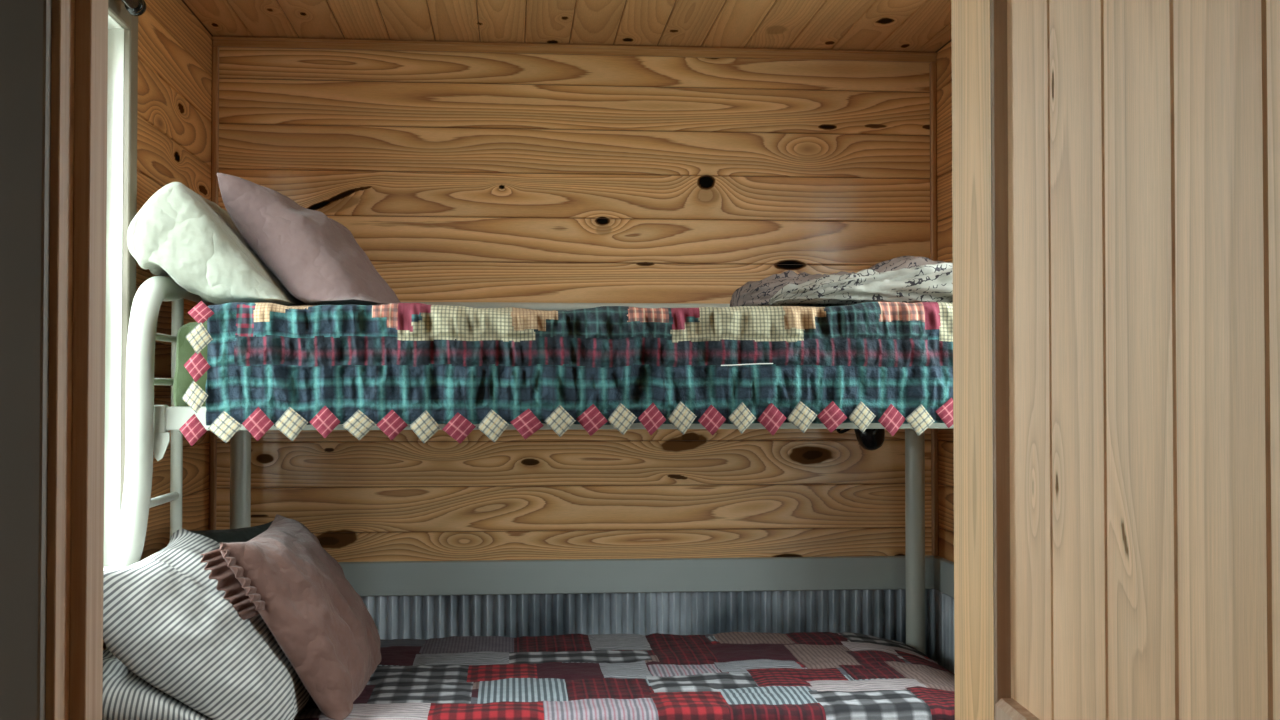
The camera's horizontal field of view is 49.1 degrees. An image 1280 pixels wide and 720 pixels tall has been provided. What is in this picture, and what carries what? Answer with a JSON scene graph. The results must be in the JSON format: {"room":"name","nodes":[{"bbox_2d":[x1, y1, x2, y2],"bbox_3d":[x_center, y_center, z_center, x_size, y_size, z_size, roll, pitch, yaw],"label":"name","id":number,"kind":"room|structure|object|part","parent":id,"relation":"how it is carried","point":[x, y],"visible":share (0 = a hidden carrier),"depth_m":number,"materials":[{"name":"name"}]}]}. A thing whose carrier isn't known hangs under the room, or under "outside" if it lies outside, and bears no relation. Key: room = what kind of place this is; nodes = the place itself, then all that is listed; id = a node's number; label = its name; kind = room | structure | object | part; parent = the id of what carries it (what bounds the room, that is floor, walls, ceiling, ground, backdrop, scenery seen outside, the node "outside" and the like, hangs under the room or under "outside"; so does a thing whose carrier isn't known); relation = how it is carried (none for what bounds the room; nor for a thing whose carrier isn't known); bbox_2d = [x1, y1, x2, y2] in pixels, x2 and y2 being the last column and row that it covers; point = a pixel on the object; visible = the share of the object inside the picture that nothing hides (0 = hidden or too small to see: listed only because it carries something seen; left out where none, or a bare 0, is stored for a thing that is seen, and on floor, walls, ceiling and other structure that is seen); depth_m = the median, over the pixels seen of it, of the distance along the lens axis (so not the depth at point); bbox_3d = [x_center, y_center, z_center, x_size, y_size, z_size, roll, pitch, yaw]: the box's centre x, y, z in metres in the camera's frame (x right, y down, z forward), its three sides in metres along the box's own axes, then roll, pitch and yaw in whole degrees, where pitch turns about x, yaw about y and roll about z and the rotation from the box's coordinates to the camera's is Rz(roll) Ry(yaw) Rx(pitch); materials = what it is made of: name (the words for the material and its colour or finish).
{"room":"cabin bunk bedroom","nodes":[
{"label":"cabin bunk bedroom","id":0,"kind":"room"},
{"bbox_2d":[103,0,212,649],"bbox_3d":[-1.133,0.178,2.535,0.100,2.252,3.038,0,-1,-5],"label":"wall","id":1,"kind":"structure","parent":0,"point":[175,84],"depth_m":3.49,"materials":[{"name":"brown wood"}]},
{"bbox_2d":[104,0,137,570],"bbox_3d":[-1.125,-0.129,2.618,0.130,1.330,0.976,0,-1,-5],"label":"window","id":2,"kind":"structure","parent":1,"relation":"in","point":[122,85],"depth_m":3.05,"materials":[{"name":"white paint"}]},
{"bbox_2d":[121,0,145,15],"bbox_3d":[-1.044,-0.759,2.534,0.072,0.041,0.891,0,-1,-5],"label":"curtain rod","id":3,"kind":"object","parent":1,"relation":"attached to","point":[134,7],"visible":1,"depth_m":2.94,"materials":[{"name":"black metal"}]},
{"bbox_2d":[184,0,951,51],"bbox_3d":[-0.033,-0.949,2.610,2.099,0.005,2.938,0,-1,-5],"label":"ceiling","id":4,"kind":"structure","parent":0,"point":[874,25],"depth_m":3.81,"materials":[{"name":"brown wood"}]},
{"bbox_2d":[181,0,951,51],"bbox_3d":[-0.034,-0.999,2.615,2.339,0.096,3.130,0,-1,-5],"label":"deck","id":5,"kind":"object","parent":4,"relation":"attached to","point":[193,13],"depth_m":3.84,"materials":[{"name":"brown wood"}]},
{"bbox_2d":[216,47,936,561],"bbox_3d":[-0.172,0.161,4.099,2.339,2.352,0.100,0,-1,-5],"label":"wall","id":6,"kind":"structure","parent":0,"point":[542,480],"depth_m":4.06,"materials":[{"name":"brown wood"}]},
{"bbox_2d":[209,46,218,529],"bbox_3d":[-1.202,-0.157,3.951,0.018,1.462,0.020,0,-1,-5],"label":"trim","id":7,"kind":"structure","parent":6,"relation":"attached to","point":[215,50],"depth_m":3.95,"materials":[{"name":"brown wood"}]},
{"bbox_2d":[212,36,936,62],"bbox_3d":[-0.166,-0.901,4.060,2.099,0.030,0.024,0,-1,-5],"label":"trim","id":8,"kind":"structure","parent":6,"relation":"attached to","point":[219,41],"depth_m":4.05,"materials":[{"name":"brown wood"}]},
{"bbox_2d":[338,555,933,596],"bbox_3d":[-0.166,0.622,4.024,2.099,0.095,0.030,0,-1,-5],"label":"trim","id":9,"kind":"structure","parent":6,"relation":"attached to","point":[659,575],"depth_m":4.02,"materials":[{"name":"grey paint"}]},
{"bbox_2d":[361,589,934,660],"bbox_3d":[-0.166,0.962,4.019,2.099,0.587,0.022,0,-1,-5],"label":"corrugated metal panel","id":10,"kind":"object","parent":6,"relation":"attached to","point":[876,613],"depth_m":4.04,"materials":[{"name":"metal"}]},
{"bbox_2d":[834,429,884,450],"bbox_3d":[0.610,0.183,3.932,0.090,0.139,0.219,1,-1,-22],"label":"lamp","id":11,"kind":"object","parent":6,"relation":"attached to","point":[870,439],"visible":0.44,"depth_m":3.85,"materials":[{"name":"black metal"}]},
{"bbox_3d":[0.594,0.189,3.929,0.017,0.039,0.139,1,-1,-34],"label":"arm","id":12,"kind":"part","parent":11,"relation":"part of","materials":[{"name":"black metal"}]},
{"bbox_3d":[0.634,0.206,3.871,0.088,0.089,0.089,0,-1,-5],"label":"lamp shade","id":13,"kind":"part","parent":11,"relation":"part of","materials":[{"name":"black metal"}]},
{"bbox_2d":[929,62,938,555],"bbox_3d":[0.870,-0.153,4.141,0.018,1.462,0.020,0,-1,-5],"label":"trim","id":14,"kind":"structure","parent":6,"relation":"attached to","point":[933,65],"depth_m":4.14,"materials":[{"name":"brown wood"}]},
{"bbox_2d":[936,41,953,561],"bbox_3d":[1.057,0.182,2.735,0.100,2.252,3.038,0,-1,-5],"label":"wall","id":15,"kind":"structure","parent":0,"point":[944,56],"depth_m":4.06,"materials":[{"name":"brown wood"}]},
{"bbox_2d":[932,589,954,673],"bbox_3d":[1.000,0.934,2.654,0.022,0.586,2.918,0,-1,-5],"label":"trim","id":16,"kind":"structure","parent":15,"relation":"attached to","point":[944,604],"depth_m":4.01,"materials":[{"name":"metal"}]},
{"bbox_2d":[934,556,953,597],"bbox_3d":[1.003,0.593,2.660,0.020,0.095,2.916,0,-1,-5],"label":"trim","id":17,"kind":"structure","parent":15,"relation":"attached to","point":[943,568],"depth_m":4.01,"materials":[{"name":"grey paint"}]},
{"bbox_3d":[-0.026,1.329,1.350,3.400,0.100,5.550,0,-1,-5],"label":"floor","id":18,"kind":"structure","parent":0,"visible":0},
{"bbox_2d":[106,276,952,653],"bbox_3d":[-0.121,0.564,3.451,2.080,1.520,1.020,0,-1,-5],"label":"bunk bed","id":19,"kind":"object","parent":18,"relation":"on","point":[148,424],"visible":0.26,"depth_m":3.05,"materials":[{"name":"white metal"}]},
{"bbox_3d":[-1.004,0.182,2.934,0.034,0.060,0.006,0,-1,-5],"label":"hook plate","id":20,"kind":"part","parent":19,"relation":"part of","materials":[{"name":"white metal"}]},
{"bbox_2d":[173,321,206,406],"bbox_3d":[-0.130,0.027,3.471,1.826,0.220,0.859,0,-1,-5],"label":"mattress","id":21,"kind":"object","parent":19,"relation":"on","point":[185,351],"visible":0.04,"depth_m":2.98,"materials":[{"name":"green fabric"}]},
{"bbox_2d":[179,301,952,445],"bbox_3d":[-0.065,0.035,3.414,1.847,0.308,0.970,0,-1,-5],"label":"quilt","id":22,"kind":"object","parent":21,"relation":"on","point":[390,367],"visible":0.9,"depth_m":2.94,"materials":[{"name":"multicoloured fabric"}]},
{"bbox_2d":[127,182,310,305],"bbox_3d":[-0.942,-0.249,3.243,0.341,0.265,0.577,0,-1,-5],"label":"pillow","id":23,"kind":"object","parent":22,"relation":"on","point":[178,233],"visible":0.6,"depth_m":2.97,"materials":[{"name":"white fabric"}]},
{"bbox_2d":[217,173,400,305],"bbox_3d":[-0.715,-0.267,3.275,0.375,0.293,0.597,0,-1,13],"label":"pillow","id":24,"kind":"object","parent":22,"relation":"on","point":[317,259],"visible":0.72,"depth_m":3.10,"materials":[{"name":"pink fabric"}]},
{"bbox_2d":[729,256,952,306],"bbox_3d":[0.569,-0.191,3.329,0.664,0.146,0.607,0,-1,-5],"label":"rolled blanket","id":25,"kind":"object","parent":22,"relation":"on","point":[905,279],"visible":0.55,"depth_m":3.07,"materials":[{"name":"white fabric"}]},
{"bbox_3d":[-1.090,0.572,3.749,0.055,1.516,0.249,0,-1,-5],"label":"post","id":26,"kind":"part","parent":19,"relation":"part of","materials":[{"name":"white metal"}]},
{"bbox_3d":[-0.083,0.125,3.035,1.894,0.050,0.026,0,-1,-5],"label":"rail","id":27,"kind":"part","parent":19,"relation":"part of","materials":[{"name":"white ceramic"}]},
{"bbox_3d":[-0.164,-0.147,3.925,1.918,0.027,0.027,0,-1,-5],"label":"guard rail","id":28,"kind":"part","parent":19,"relation":"part of","materials":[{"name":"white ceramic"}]},
{"bbox_3d":[0.798,0.576,3.922,0.055,1.516,0.249,0,-1,-5],"label":"post","id":29,"kind":"part","parent":19,"relation":"part of","materials":[{"name":"white metal"}]},
{"bbox_3d":[0.004,0.147,1.076,3.499,2.252,0.076,0,-1,-5],"label":"wall","id":30,"kind":"structure","parent":0,"visible":0},
{"bbox_2d":[0,0,51,719],"bbox_3d":[-0.065,0.207,1.022,0.896,2.130,0.016,0,-1,-5],"label":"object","id":31,"kind":"structure","parent":30,"relation":"attached to","point":[25,25],"depth_m":0.99,"materials":[{"name":"paint"}]},
{"bbox_2d":[46,0,107,719],"bbox_3d":[-0.066,0.238,1.067,0.751,2.070,0.076,0,-1,-5],"label":"trim","id":32,"kind":"structure","parent":30,"relation":"attached to","point":[79,75],"depth_m":1.03,"materials":[{"name":"brown wood"}]},
{"bbox_2d":[951,0,1279,719],"bbox_3d":[0.255,0.245,0.683,0.035,2.020,0.705,0,-1,-1],"label":"door","id":33,"kind":"structure","parent":30,"relation":"in","point":[1116,163],"depth_m":0.72,"materials":[{"name":"brown wood"}]},
{"bbox_3d":[0.255,0.292,0.681,0.035,0.150,0.485,0,-1,-1],"label":"rail","id":34,"kind":"part","parent":33,"relation":"part of","materials":[{"name":"brown wood"}]},
{"bbox_3d":[-0.130,0.876,3.453,1.818,0.182,0.851,0,-1,-5],"label":"mattress","id":35,"kind":"object","parent":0,"visible":0},
{"bbox_2d":[294,632,954,719],"bbox_3d":[-0.101,0.924,3.427,1.879,0.352,0.984,0,-1,-5],"label":"quilt","id":36,"kind":"object","parent":35,"relation":"on","point":[728,675],"visible":0.8,"depth_m":3.31,"materials":[{"name":"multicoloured fabric"}]},
{"bbox_2d":[102,649,212,719],"bbox_3d":[-0.937,0.654,2.853,0.280,0.146,0.601,0,-1,-5],"label":"pillow","id":37,"kind":"object","parent":36,"relation":"on","point":[126,696],"visible":0.19,"depth_m":2.60,"materials":[{"name":"white fabric"}]},
{"bbox_2d":[103,528,309,719],"bbox_3d":[-0.875,0.554,2.901,0.380,0.357,0.704,0,-1,-5],"label":"pillow","id":38,"kind":"object","parent":36,"relation":"on","point":[165,620],"visible":0.78,"depth_m":2.65,"materials":[{"name":"white fabric"}]},
{"bbox_2d":[190,521,272,542],"bbox_3d":[-1.154,0.577,3.561,0.478,0.335,0.167,0,-1,-13],"label":"pillow","id":39,"kind":"object","parent":36,"relation":"on","point":[245,534],"visible":0.06,"depth_m":3.59,"materials":[{"name":"fabric"}]},
{"bbox_2d":[200,514,380,719],"bbox_3d":[-0.755,0.554,3.127,0.316,0.366,0.620,0,-1,-5],"label":"pillow","id":40,"kind":"object","parent":36,"relation":"on","point":[284,575],"visible":1,"depth_m":2.89,"materials":[{"name":"pink fabric"}]}
]}

